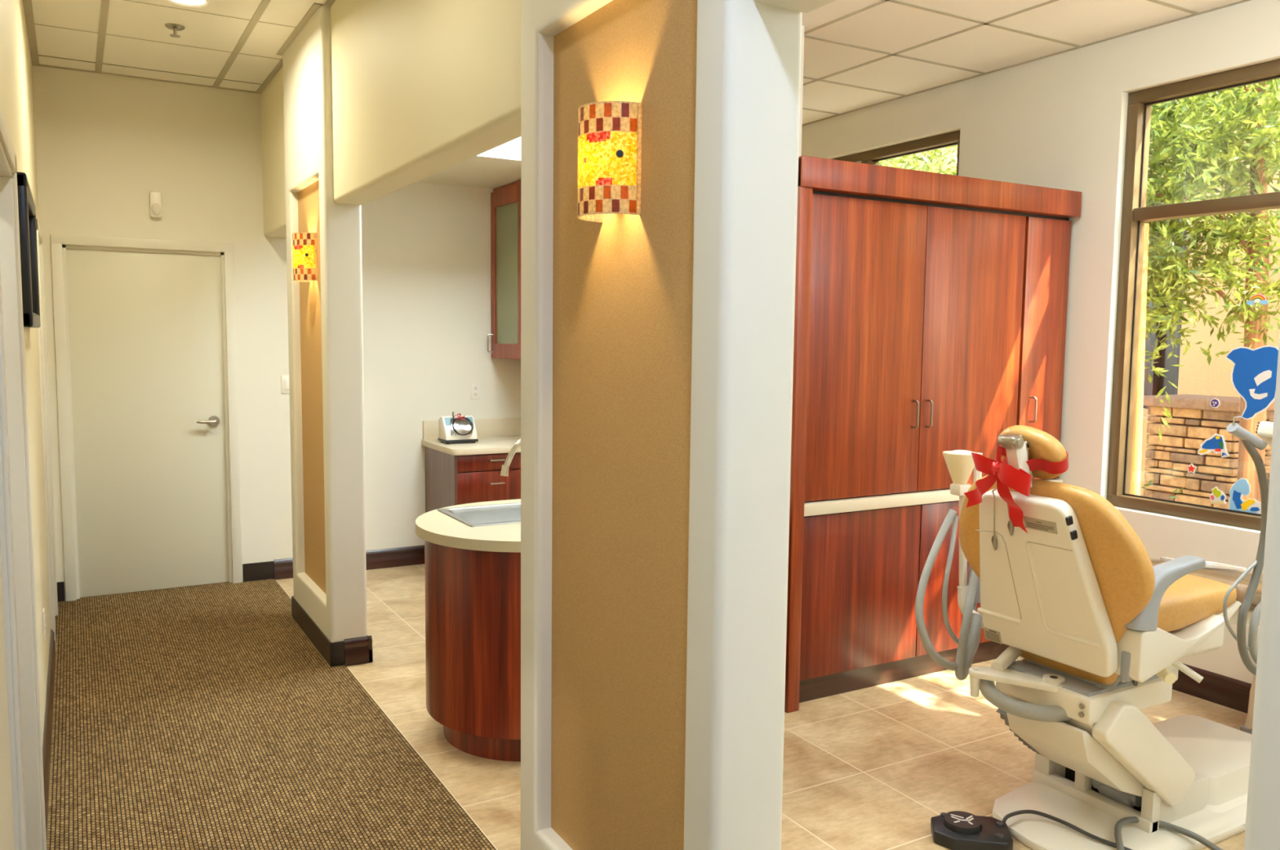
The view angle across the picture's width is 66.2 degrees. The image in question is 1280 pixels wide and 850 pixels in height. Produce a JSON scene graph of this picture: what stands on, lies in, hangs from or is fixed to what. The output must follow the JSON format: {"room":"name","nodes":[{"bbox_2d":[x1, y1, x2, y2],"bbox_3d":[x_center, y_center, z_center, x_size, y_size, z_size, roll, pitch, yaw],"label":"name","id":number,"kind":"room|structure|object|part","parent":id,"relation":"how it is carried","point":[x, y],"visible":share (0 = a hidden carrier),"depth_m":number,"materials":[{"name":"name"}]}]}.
{"room":"dental clinic","nodes":[
{"label":"dental clinic","id":0,"kind":"room"},
{"bbox_2d":[0,0,50,849],"bbox_3d":[-0.961,-0.069,1.263,0.120,3.090,10.350,-2,6,-30],"label":"wall","id":1,"kind":"structure","parent":0,"point":[16,89],"depth_m":3.62,"materials":[{"name":"beige paint"}]},
{"bbox_2d":[0,107,46,849],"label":"door","id":2,"kind":"structure","parent":1,"relation":"in","point":[16,541],"depth_m":2.81,"materials":[{"name":"beige paint"}]},
{"bbox_2d":[16,171,40,327],"bbox_3d":[-2.136,-0.579,3.427,0.036,0.475,0.900,-2,6,-30],"label":"picture frame","id":3,"kind":"object","parent":1,"relation":"attached to","point":[26,206],"visible":0.74,"depth_m":3.06,"materials":[{"name":"black"}]},
{"bbox_2d":[42,608,45,639],"bbox_3d":[-2.404,0.803,3.961,0.008,0.116,0.072,-2,6,-30],"label":"wall outlet","id":4,"kind":"object","parent":1,"relation":"attached to","point":[43,609],"visible":1,"depth_m":3.93,"materials":[{"name":"beige plastic"}]},
{"bbox_2d":[35,218,57,652],"bbox_3d":[-3.155,0.046,5.089,0.154,2.130,0.800,-2,6,-30],"label":"door frame","id":5,"kind":"structure","parent":1,"relation":"in","point":[42,331],"depth_m":4.85,"materials":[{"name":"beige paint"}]},
{"bbox_2d":[42,628,55,835],"bbox_3d":[-0.888,1.408,1.378,0.017,0.130,10.230,-2,6,-30],"label":"baseboard","id":6,"kind":"structure","parent":1,"relation":"attached to","point":[46,743],"depth_m":3.78,"materials":[{"name":"brown wood"}]},
{"bbox_2d":[46,578,496,849],"bbox_3d":[-0.441,1.506,1.704,1.350,0.126,10.330,-2,6,-30],"label":"floor","id":7,"kind":"structure","parent":0,"point":[201,717],"depth_m":3.83,"materials":[{"name":"brown carpet"}]},
{"bbox_2d":[31,65,520,600],"bbox_3d":[-1.415,-0.576,6.883,4.730,3.090,0.120,-2,6,-30],"label":"wall","id":8,"kind":"structure","parent":0,"point":[104,142],"depth_m":6.28,"materials":[{"name":"beige paint"}]},
{"bbox_2d":[50,234,242,600],"bbox_3d":[-2.982,-0.042,5.989,0.977,2.150,0.144,-2,6,-30],"label":"door","id":9,"kind":"structure","parent":8,"relation":"in","point":[145,329],"depth_m":5.97,"materials":[{"name":"beige paint"}]},
{"bbox_3d":[-2.690,-0.021,6.120,0.142,0.070,0.074,-2,6,-30],"label":"lever handle","id":10,"kind":"part","parent":9,"relation":"part of","materials":[{"name":"silver metal"}]},
{"bbox_2d":[149,191,162,217],"bbox_3d":[-2.889,-1.316,5.857,0.064,0.153,0.054,-2,6,-30],"label":"sensor","id":11,"kind":"object","parent":8,"relation":"attached to","point":[155,197],"visible":1,"depth_m":5.84,"materials":[{"name":"beige plastic"}]},
{"bbox_2d":[57,545,424,601],"bbox_3d":[-2.476,0.947,6.335,2.240,0.130,0.017,-2,6,-30],"label":"baseboard","id":12,"kind":"structure","parent":8,"relation":"attached to","point":[277,569],"depth_m":6.68,"materials":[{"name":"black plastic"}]},
{"bbox_2d":[280,375,289,393],"bbox_3d":[-2.278,-0.261,6.338,0.072,0.116,0.010,-2,6,-30],"label":"light switch","id":13,"kind":"object","parent":8,"relation":"attached to","point":[285,379],"visible":0.53,"depth_m":6.33,"materials":[{"name":"beige plastic"}]},
{"bbox_2d":[422,417,520,439],"bbox_3d":[-1.144,0.023,7.014,0.828,0.131,0.020,-2,6,-30],"label":"backsplash","id":14,"kind":"structure","parent":8,"relation":"attached to","point":[498,427],"depth_m":7.04,"materials":[{"name":"laminate"}]},
{"bbox_2d":[470,382,479,399],"bbox_3d":[-1.170,-0.241,6.982,0.072,0.116,0.008,-2,6,-30],"label":"wall outlet","id":15,"kind":"object","parent":8,"relation":"attached to","point":[474,387],"visible":1,"depth_m":6.98,"materials":[{"name":"beige plastic"}]},
{"bbox_2d":[487,179,520,359],"bbox_3d":[-0.652,-1.028,6.542,0.375,1.189,1.154,-2,6,-30],"label":"upper cabinet","id":16,"kind":"object","parent":8,"relation":"attached to","point":[505,200],"visible":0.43,"depth_m":6.74,"materials":[{"name":"brown wood"}]},
{"bbox_3d":[-1.061,-0.580,6.954,0.046,0.132,0.010,-2,6,-30],"label":"handle","id":17,"kind":"part","parent":16,"relation":"part of","materials":[{"name":"silver metal"}]},
{"bbox_3d":[-0.905,-1.031,6.724,0.006,0.945,0.413,-2,6,-30],"label":"glass","id":18,"kind":"part","parent":16,"relation":"part of","materials":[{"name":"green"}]},
{"bbox_2d":[282,5,367,642],"bbox_3d":[-1.627,-0.414,5.042,0.175,3.090,0.950,-2,6,-30],"label":"wall","id":19,"kind":"structure","parent":0,"point":[326,327],"depth_m":4.73,"materials":[{"name":"beige paint"}]},
{"bbox_2d":[292,232,317,282],"bbox_3d":[-1.702,-0.846,4.957,0.097,0.236,0.182,-2,6,-30],"label":"wall sconce","id":20,"kind":"object","parent":19,"relation":"attached to","point":[304,244],"visible":1,"depth_m":4.90,"materials":[{"name":"glass"}]},
{"bbox_3d":[-1.619,-0.185,5.069,0.110,2.076,0.720,-2,6,-30],"label":"niche panel","id":21,"kind":"part","parent":19,"relation":"part of","materials":[{"name":"fabric"}]},
{"bbox_2d":[291,595,373,666],"bbox_3d":[-1.641,1.060,5.176,0.200,0.130,0.984,-2,6,-30],"label":"baseboard","id":22,"kind":"structure","parent":19,"relation":"attached to","point":[354,651],"depth_m":4.79,"materials":[{"name":"black plastic"}]},
{"bbox_2d":[416,136,520,188],"bbox_3d":[-1.221,-1.812,6.134,1.715,0.430,1.160,-2,6,-30],"label":"ceiling","id":23,"kind":"structure","parent":0,"point":[500,166],"depth_m":6.17,"materials":[{"name":"beige paint"}]},
{"bbox_2d":[260,0,835,238],"bbox_3d":[-0.791,-1.379,3.564,0.132,0.886,6.095,-2,6,-30],"label":"wall","id":24,"kind":"structure","parent":0,"point":[421,89],"depth_m":3.53,"materials":[{"name":"beige paint"}]},
{"bbox_2d":[22,0,1249,125],"bbox_3d":[1.111,-1.721,2.293,4.850,0.134,10.330,-2,6,-30],"label":"ceiling","id":25,"kind":"structure","parent":0,"point":[859,55],"depth_m":4.86,"materials":[{"name":"beige tile"}]},
{"bbox_2d":[164,22,185,37],"bbox_3d":[-2.276,-1.927,4.805,0.090,0.050,0.090,-2,6,-30],"label":"sprinkler","id":26,"kind":"object","parent":25,"relation":"attached to","point":[175,27],"visible":1,"depth_m":4.79,"materials":[{"name":"silver metal"}]},
{"bbox_2d":[166,0,210,7],"bbox_3d":[-2.032,-1.909,4.403,0.196,0.012,0.196,-2,6,-30],"label":"recessed light","id":27,"kind":"object","parent":25,"relation":"in","point":[191,3],"visible":1,"depth_m":4.45,"materials":[{"name":"white paint"}]},
{"bbox_2d":[173,0,205,4],"bbox_3d":[-2.032,-1.912,4.403,0.156,0.002,0.156,-2,6,-30],"label":"diffuser","id":28,"kind":"object","parent":27,"relation":"attached to","point":[175,2],"depth_m":4.45,"materials":[{"name":"beige"}]},
{"bbox_2d":[520,0,802,849],"bbox_3d":[-0.011,-0.146,2.250,0.175,3.090,0.950,-2,6,-30],"label":"column","id":29,"kind":"structure","parent":0,"point":[657,343],"depth_m":2.09,"materials":[{"name":"beige paint"}]},
{"bbox_2d":[577,101,641,222],"bbox_3d":[-0.085,-0.578,2.166,0.097,0.236,0.182,-2,6,-30],"label":"wall sconce","id":30,"kind":"object","parent":29,"relation":"attached to","point":[610,132],"visible":1,"depth_m":2.11,"materials":[{"name":"glass"}]},
{"bbox_3d":[-0.002,0.083,2.277,0.110,2.076,0.720,-2,6,-30],"label":"niche panel","id":31,"kind":"part","parent":29,"relation":"part of","materials":[{"name":"fabric"}]},
{"bbox_2d":[275,564,1247,849],"bbox_3d":[1.659,1.425,2.913,3.500,0.120,10.330,-2,6,-30],"label":"floor","id":32,"kind":"structure","parent":0,"point":[868,768],"depth_m":3.83,"materials":[{"name":"tile"}]},
{"bbox_2d":[424,540,520,761],"bbox_3d":[-0.226,0.819,4.146,1.355,0.825,0.840,-2,6,-30],"label":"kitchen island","id":33,"kind":"object","parent":32,"relation":"on","point":[473,597],"visible":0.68,"depth_m":3.64,"materials":[{"name":"red wood"}]},
{"bbox_2d":[415,498,520,552],"bbox_3d":[-0.232,0.389,4.101,1.400,0.040,0.910,-2,6,-30],"label":"island countertop","id":34,"kind":"structure","parent":33,"relation":"on","point":[434,526],"depth_m":3.68,"materials":[{"name":"laminate"}]},
{"bbox_2d":[437,502,520,526],"bbox_3d":[-0.553,0.439,4.076,0.465,0.156,0.420,-2,6,-30],"label":"sink","id":35,"kind":"object","parent":34,"relation":"in","point":[508,513],"visible":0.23,"depth_m":4.20,"materials":[{"name":"silver metal"}]},
{"bbox_2d":[500,438,520,475],"bbox_3d":[-0.370,0.190,4.105,0.422,0.352,0.143,-2,6,-30],"label":"faucet","id":36,"kind":"object","parent":34,"relation":"on","point":[504,469],"visible":0.18,"depth_m":4.04,"materials":[{"name":"silver metal"}]},
{"bbox_3d":[-0.394,0.165,4.136,0.397,0.307,0.024,-2,6,-30],"label":"spout","id":37,"kind":"part","parent":36,"relation":"part of","materials":[{"name":"silver metal"}]},
{"bbox_2d":[425,446,520,512],"bbox_3d":[-0.984,0.571,6.775,0.820,0.835,0.647,-2,6,-30],"label":"base cabinet","id":38,"kind":"object","parent":32,"relation":"on","point":[451,480],"visible":0.26,"depth_m":6.43,"materials":[{"name":"laminate"}]},
{"bbox_3d":[-1.335,0.534,6.581,0.020,0.735,0.605,-2,6,-30],"label":"panel","id":39,"kind":"part","parent":38,"relation":"part of","materials":[{"name":"laminate"}]},
{"bbox_2d":[421,417,520,455],"bbox_3d":[-0.988,0.070,6.734,0.840,0.170,0.666,-2,6,-30],"label":"countertop","id":40,"kind":"structure","parent":38,"relation":"on","point":[498,435],"depth_m":6.82,"materials":[{"name":"laminate"}]},
{"bbox_2d":[437,411,478,444],"bbox_3d":[-1.230,0.014,6.643,0.228,0.211,0.187,-2,6,-30],"label":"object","id":41,"kind":"object","parent":40,"relation":"on","point":[452,428],"visible":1,"depth_m":6.60,"materials":[{"name":"beige plastic"}]},
{"bbox_2d":[437,437,478,443],"bbox_3d":[-1.235,0.101,6.657,0.228,0.018,0.171,-2,6,-30],"label":"tray","id":42,"kind":"object","parent":41,"relation":"on","point":[447,440],"depth_m":6.58,"materials":[{"name":"black plastic"}]},
{"bbox_3d":[-1.222,-0.026,6.626,0.196,0.049,0.032,-2,6,-30],"label":"control panel","id":43,"kind":"part","parent":41,"relation":"part of","materials":[{"name":"blue"}]},
{"bbox_3d":[-0.950,0.406,6.456,0.538,0.211,0.020,-2,6,-30],"label":"drawer","id":44,"kind":"part","parent":38,"relation":"part of","materials":[{"name":"red wood"}]},
{"bbox_3d":[-0.948,0.243,6.441,0.538,0.104,0.020,-2,6,-30],"label":"drawer","id":45,"kind":"part","parent":38,"relation":"part of","materials":[{"name":"red wood"}]},
{"bbox_3d":[-0.937,0.382,6.429,0.110,0.010,0.035,-2,6,-30],"label":"handle","id":46,"kind":"part","parent":38,"relation":"part of","materials":[{"name":"silver metal"}]},
{"bbox_3d":[-0.935,0.229,6.416,0.110,0.010,0.035,-2,6,-30],"label":"handle","id":47,"kind":"part","parent":38,"relation":"part of","materials":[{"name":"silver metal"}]},
{"bbox_2d":[784,155,1081,712],"bbox_3d":[1.289,0.018,4.761,1.770,2.345,0.510,-2,6,-30],"label":"tall cabinet","id":48,"kind":"object","parent":32,"relation":"on","point":[931,311],"visible":0.73,"depth_m":4.45,"materials":[{"name":"brown wood"}]},
{"bbox_3d":[0.548,0.050,4.340,0.064,2.340,0.501,-2,6,-30],"label":"panel","id":49,"kind":"part","parent":48,"relation":"part of","materials":[{"name":"brown wood"}]},
{"bbox_3d":[0.985,0.744,4.423,0.720,0.723,0.020,-2,6,-30],"label":"door","id":50,"kind":"part","parent":48,"relation":"part of","materials":[{"name":"red wood"}]},
{"bbox_3d":[0.985,-0.330,4.319,0.690,1.300,0.020,-2,6,-30],"label":"door","id":51,"kind":"part","parent":48,"relation":"part of","materials":[{"name":"brown wood"}]},
{"bbox_3d":[1.254,-0.049,4.468,0.010,0.130,0.039,-2,6,-30],"label":"handle","id":52,"kind":"part","parent":48,"relation":"part of","materials":[{"name":"silver metal"}]},
{"bbox_3d":[1.329,-0.052,4.511,0.010,0.130,0.039,-2,6,-30],"label":"handle","id":53,"kind":"part","parent":48,"relation":"part of","materials":[{"name":"silver metal"}]},
{"bbox_3d":[1.302,-1.088,4.662,1.770,0.123,0.510,-2,6,-30],"label":"crown panel","id":54,"kind":"part","parent":48,"relation":"part of","materials":[{"name":"brown wood"}]},
{"bbox_3d":[1.574,0.721,4.761,0.628,0.723,0.020,-2,6,-30],"label":"door","id":55,"kind":"part","parent":48,"relation":"part of","materials":[{"name":"red wood"}]},
{"bbox_3d":[1.573,-0.353,4.657,0.660,1.300,0.020,-2,6,-30],"label":"door","id":56,"kind":"part","parent":48,"relation":"part of","materials":[{"name":"brown wood"}]},
{"bbox_3d":[1.951,-0.076,4.869,0.010,0.130,0.039,-2,6,-30],"label":"handle","id":57,"kind":"part","parent":48,"relation":"part of","materials":[{"name":"silver metal"}]},
{"bbox_3d":[2.015,-0.371,4.912,0.320,1.300,0.020,-2,6,-30],"label":"door","id":58,"kind":"part","parent":48,"relation":"part of","materials":[{"name":"brown wood"}]},
{"bbox_2d":[930,809,1132,849],"bbox_3d":[1.373,1.305,3.101,0.868,0.079,0.184,2,5,12],"label":"foot pedal","id":59,"kind":"object","parent":32,"relation":"on","point":[954,829],"visible":1,"depth_m":3.12,"materials":[{"name":"black plastic"}]},
{"bbox_3d":[1.472,1.309,3.066,0.651,0.077,0.125,3,6,22],"label":"cord","id":60,"kind":"part","parent":59,"relation":"part of","materials":[{"name":"grey plastic"}]},
{"bbox_2d":[959,425,1262,849],"bbox_3d":[1.890,0.645,3.453,1.849,1.343,0.686,-2,6,-30],"label":"dental chair","id":61,"kind":"object","parent":32,"relation":"on","point":[1102,629],"visible":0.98,"depth_m":3.06,"materials":[{"name":"tan vinyl"},{"name":"cream plastic"},{"name":"gray plastic"}]},
{"bbox_2d":[915,449,983,679],"bbox_3d":[1.188,0.486,3.459,0.520,0.787,0.238,0,5,-8],"label":"hoses","id":62,"kind":"object","parent":61,"relation":"attached to","point":[960,464],"visible":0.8,"depth_m":3.44,"materials":[{"name":"beige"}]},
{"bbox_2d":[950,483,970,495],"bbox_3d":[1.139,0.228,3.488,0.060,0.041,0.050,-2,6,-30],"label":"cup holder","id":63,"kind":"object","parent":62,"relation":"on","point":[957,489],"depth_m":3.47,"materials":[{"name":"beige plastic"}]},
{"bbox_2d":[942,450,979,484],"bbox_3d":[1.135,0.153,3.479,0.124,0.111,0.124,-2,6,-30],"label":"cup","id":64,"kind":"object","parent":62,"relation":"on","point":[960,464],"depth_m":3.45,"materials":[{"name":"beige"}]},
{"bbox_3d":[1.311,0.442,3.486,0.345,0.671,0.113,3,6,25],"label":"support arm","id":65,"kind":"part","parent":62,"relation":"part of","materials":[{"name":"beige plastic"}]},
{"bbox_2d":[991,486,1013,550],"bbox_3d":[1.127,0.277,3.045,0.052,0.258,0.135,-1,5,-16],"label":"cord","id":66,"kind":"object","parent":61,"relation":"hanging from","point":[1010,525],"visible":0.85,"depth_m":3.07,"materials":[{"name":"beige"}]},
{"bbox_2d":[964,436,1068,533],"bbox_3d":[1.147,0.175,3.015,0.210,0.289,0.276,-2,6,-30],"label":"ribbon bow","id":67,"kind":"object","parent":61,"relation":"attached to","point":[1006,475],"visible":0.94,"depth_m":2.96,"materials":[{"name":"red fabric"}]},
{"bbox_3d":[1.200,0.802,3.132,0.289,0.033,0.088,4,6,31],"label":"swing arm","id":68,"kind":"part","parent":61,"relation":"part of","materials":[{"name":"beige plastic"}]},
{"bbox_3d":[1.200,0.300,2.940,0.014,0.036,0.113,-2,6,-30],"label":"maker plate","id":69,"kind":"part","parent":61,"relation":"part of","materials":[{"name":"grey metal"}]},
{"bbox_2d":[959,475,1155,684],"bbox_3d":[1.287,0.477,3.087,0.247,0.635,0.686,-2,6,-30],"label":"backrest","id":70,"kind":"object","parent":61,"relation":"on","point":[1077,604],"depth_m":2.95,"materials":[{"name":"beige plastic"}]},
{"bbox_3d":[1.482,1.038,3.219,0.530,0.328,0.300,-2,6,-30],"label":"lift arm","id":71,"kind":"part","parent":61,"relation":"part of","materials":[{"name":"beige plastic"}]},
{"bbox_3d":[1.601,1.200,3.266,0.158,0.157,0.155,-2,6,-30],"label":"lift motor","id":72,"kind":"part","parent":61,"relation":"part of","materials":[{"name":"grey plastic"}]},
{"bbox_3d":[1.773,1.290,3.418,1.250,0.062,0.546,-2,6,-30],"label":"floor plate","id":73,"kind":"part","parent":61,"relation":"part of","materials":[{"name":"beige"}]},
{"bbox_3d":[1.580,1.029,3.069,0.482,0.388,0.055,-2,6,-30],"label":"arm","id":74,"kind":"part","parent":61,"relation":"part of","materials":[{"name":"beige plastic"}]},
{"bbox_3d":[1.572,0.509,2.952,0.337,0.204,0.072,-2,6,-30],"label":"armrest","id":75,"kind":"part","parent":61,"relation":"part of","materials":[{"name":"grey plastic"}]},
{"bbox_3d":[1.599,0.759,2.988,0.036,0.044,0.061,0,5,-3],"label":"adjust knob","id":76,"kind":"part","parent":61,"relation":"part of","materials":[{"name":"beige plastic"}]},
{"bbox_3d":[1.687,0.758,3.024,0.089,0.060,0.022,5,7,41],"label":"release lever","id":77,"kind":"part","parent":61,"relation":"part of","materials":[{"name":"beige plastic"}]},
{"bbox_2d":[1157,573,1236,631],"bbox_3d":[1.592,0.566,3.261,0.570,0.128,0.490,-2,6,-30],"label":"seat cushion","id":78,"kind":"object","parent":61,"relation":"on","point":[1193,602],"depth_m":3.09,"materials":[{"name":"orange leather"}]},
{"bbox_2d":[1160,556,1245,570],"bbox_3d":[2.144,0.528,3.733,0.427,0.083,0.130,-3,6,-35],"label":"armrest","id":79,"kind":"object","parent":61,"relation":"on","point":[1208,564],"visible":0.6,"depth_m":3.71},
{"bbox_3d":[2.168,0.669,3.604,0.898,0.184,0.320,-2,6,-30],"label":"leg rest frame","id":80,"kind":"part","parent":61,"relation":"part of","materials":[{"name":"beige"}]},
{"bbox_2d":[1114,816,1222,849],"bbox_3d":[1.648,1.306,3.018,0.521,0.102,0.294,-1,6,-23],"label":"hose","id":81,"kind":"object","parent":32,"relation":"on","point":[1117,828],"visible":0.96,"depth_m":3.08,"materials":[{"name":"grey rubber"}]},
{"bbox_2d":[1222,416,1273,675],"bbox_3d":[1.925,0.676,2.780,0.560,1.402,0.380,-2,6,-30],"label":"hoses","id":82,"kind":"object","parent":32,"relation":"on","point":[1250,441],"visible":0.82,"depth_m":2.78,"materials":[{"name":"beige"}]},
{"bbox_2d":[1240,665,1256,731],"bbox_3d":[2.690,1.134,3.951,0.220,0.300,0.400,-2,6,-30],"label":"junction box","id":83,"kind":"object","parent":32,"relation":"on","point":[1249,721],"visible":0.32,"depth_m":4.05,"materials":[{"name":"beige plastic"}]},
{"bbox_2d":[1244,728,1252,733],"bbox_3d":[2.476,1.216,3.847,0.360,0.090,0.090,-2,6,-30],"label":"corrugated hose","id":84,"kind":"object","parent":32,"relation":"on","point":[1250,731],"visible":0.08,"depth_m":3.78,"materials":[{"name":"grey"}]},
{"bbox_2d":[798,25,804,156],"bbox_3d":[-0.015,-0.462,5.954,0.100,3.060,2.900,-2,6,-30],"label":"wall","id":85,"kind":"structure","parent":0,"point":[802,26],"depth_m":4.62,"materials":[{"name":"beige paint"}]},
{"bbox_2d":[800,0,1279,683],"bbox_3d":[3.132,-0.211,3.551,0.200,3.060,10.230,-2,6,-30],"label":"wall","id":86,"kind":"structure","parent":0,"point":[1059,121],"depth_m":4.87,"materials":[{"name":"beige paint"}]},
{"bbox_2d":[832,129,959,175],"bbox_3d":[1.488,-0.852,6.358,0.105,1.800,1.580,-2,6,-30],"label":"window","id":87,"kind":"structure","parent":86,"relation":"in","point":[873,157],"depth_m":5.98,"materials":[{"name":"brown metal"}]},
{"bbox_2d":[1106,58,1279,530],"bbox_3d":[2.847,-0.522,4.019,0.105,2.000,1.875,-2,6,-30],"label":"window","id":88,"kind":"structure","parent":86,"relation":"in","point":[1135,213],"depth_m":4.72,"materials":[{"name":"brown metal"}]},
{"bbox_2d":[1186,462,1196,473],"bbox_3d":[2.566,0.201,4.568,0.001,0.049,0.051,-2,6,-30],"label":"sticker","id":89,"kind":"object","parent":88,"relation":"attached to","point":[1191,468],"visible":1,"depth_m":4.57,"materials":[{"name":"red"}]},
{"bbox_2d":[1197,433,1229,457],"bbox_3d":[2.615,0.092,4.473,0.004,0.108,0.146,-2,6,-30],"label":"sticker","id":90,"kind":"object","parent":88,"relation":"attached to","point":[1215,443],"visible":1,"depth_m":4.47,"materials":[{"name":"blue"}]},
{"bbox_2d":[1209,398,1219,407],"bbox_3d":[2.613,-0.099,4.464,0.003,0.042,0.042,-2,6,-30],"label":"sticker","id":91,"kind":"object","parent":88,"relation":"attached to","point":[1215,402],"visible":1,"depth_m":4.46,"materials":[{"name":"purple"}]},
{"bbox_2d":[1208,486,1226,503],"bbox_3d":[2.628,0.322,4.467,0.003,0.085,0.075,-2,6,-30],"label":"sticker","id":92,"kind":"object","parent":88,"relation":"attached to","point":[1217,496],"visible":1,"depth_m":4.47,"materials":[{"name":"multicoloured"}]},
{"bbox_2d":[1228,477,1261,514],"bbox_3d":[2.691,0.321,4.358,0.003,0.166,0.154,-2,6,-30],"label":"sticker","id":93,"kind":"object","parent":88,"relation":"attached to","point":[1241,486],"visible":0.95,"depth_m":4.37,"materials":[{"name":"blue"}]},
{"bbox_2d":[1225,345,1278,419],"bbox_3d":[2.695,-0.186,4.316,0.002,0.330,0.254,-2,6,-30],"label":"sticker","id":94,"kind":"object","parent":88,"relation":"attached to","point":[1254,371],"visible":0.94,"depth_m":4.31,"materials":[{"name":"blue"}]},
{"bbox_2d":[1246,293,1268,304],"bbox_3d":[2.697,-0.548,4.287,0.004,0.047,0.094,-2,6,-30],"label":"sticker","id":95,"kind":"object","parent":88,"relation":"attached to","point":[1256,298],"visible":1,"depth_m":4.29,"materials":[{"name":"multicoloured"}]},
{"bbox_2d":[1172,663,1251,713],"bbox_3d":[3.865,1.392,2.170,0.017,0.130,6.850,-2,6,-30],"label":"baseboard","id":96,"kind":"structure","parent":86,"relation":"attached to","point":[1233,693],"depth_m":4.38,"materials":[{"name":"brown wood"}]},
{"bbox_2d":[1244,333,1279,849],"bbox_3d":[1.733,0.143,-0.760,0.175,3.090,4.135,-2,6,-30],"label":"wall","id":97,"kind":"structure","parent":0,"point":[1262,831],"depth_m":0.99,"materials":[{"name":"beige paint"}]},
{"label":"outside","id":98,"kind":"structure","parent":0,"visible":0},
{"bbox_3d":[7.532,1.358,5.653,9.410,0.100,26.000,-2,6,-30],"label":"ground","id":99,"kind":"structure","parent":98,"visible":0},
{"bbox_2d":[878,144,957,175],"bbox_3d":[2.404,-1.131,9.344,2.090,4.085,2.115,-4,7,-40],"label":"tree","id":100,"kind":"object","parent":99,"relation":"on","point":[913,165],"visible":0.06,"depth_m":8.96,"materials":[{"name":"green plant"}]},
{"bbox_2d":[881,84,1279,479],"bbox_3d":[4.864,-1.369,7.904,0.600,4.870,17.000,-2,6,-30],"label":"building","id":101,"kind":"structure","parent":99,"relation":"on","point":[1197,377],"depth_m":8.23,"materials":[{"name":"paint"}]},
{"bbox_2d":[1129,222,1149,495],"bbox_3d":[2.965,0.020,5.883,0.090,2.422,0.140,-2,6,-30],"label":"timber post","id":102,"kind":"object","parent":99,"relation":"on","point":[1135,471],"visible":0.29,"depth_m":5.83,"materials":[{"name":"brown wood"}]},
{"bbox_2d":[1140,417,1152,495],"bbox_3d":[3.306,0.378,9.228,0.200,1.120,3.450,-2,6,-30],"label":"wall","id":103,"kind":"structure","parent":99,"relation":"on","point":[1145,421],"depth_m":7.80,"materials":[{"name":"paint"}]},
{"bbox_2d":[1141,474,1183,498],"bbox_3d":[3.423,0.848,6.928,0.882,1.053,1.192,-2,6,-30],"label":"shrub","id":104,"kind":"object","parent":99,"relation":"on","point":[1150,481],"visible":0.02,"depth_m":6.61,"materials":[{"name":"green plant"}]},
{"bbox_2d":[1142,394,1275,509],"bbox_3d":[4.200,0.459,7.289,0.610,1.325,0.740,-2,6,-30],"label":"brick wall","id":105,"kind":"structure","parent":99,"relation":"on","point":[1193,420],"depth_m":7.12,"materials":[{"name":"brown brick"}]},
{"bbox_2d":[1144,78,1279,502],"bbox_3d":[3.688,-0.909,6.470,2.478,4.188,2.624,2,5,19],"label":"tree","id":106,"kind":"object","parent":99,"relation":"on","point":[1216,155],"visible":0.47,"depth_m":6.19,"materials":[{"name":"green plant"}]}
]}

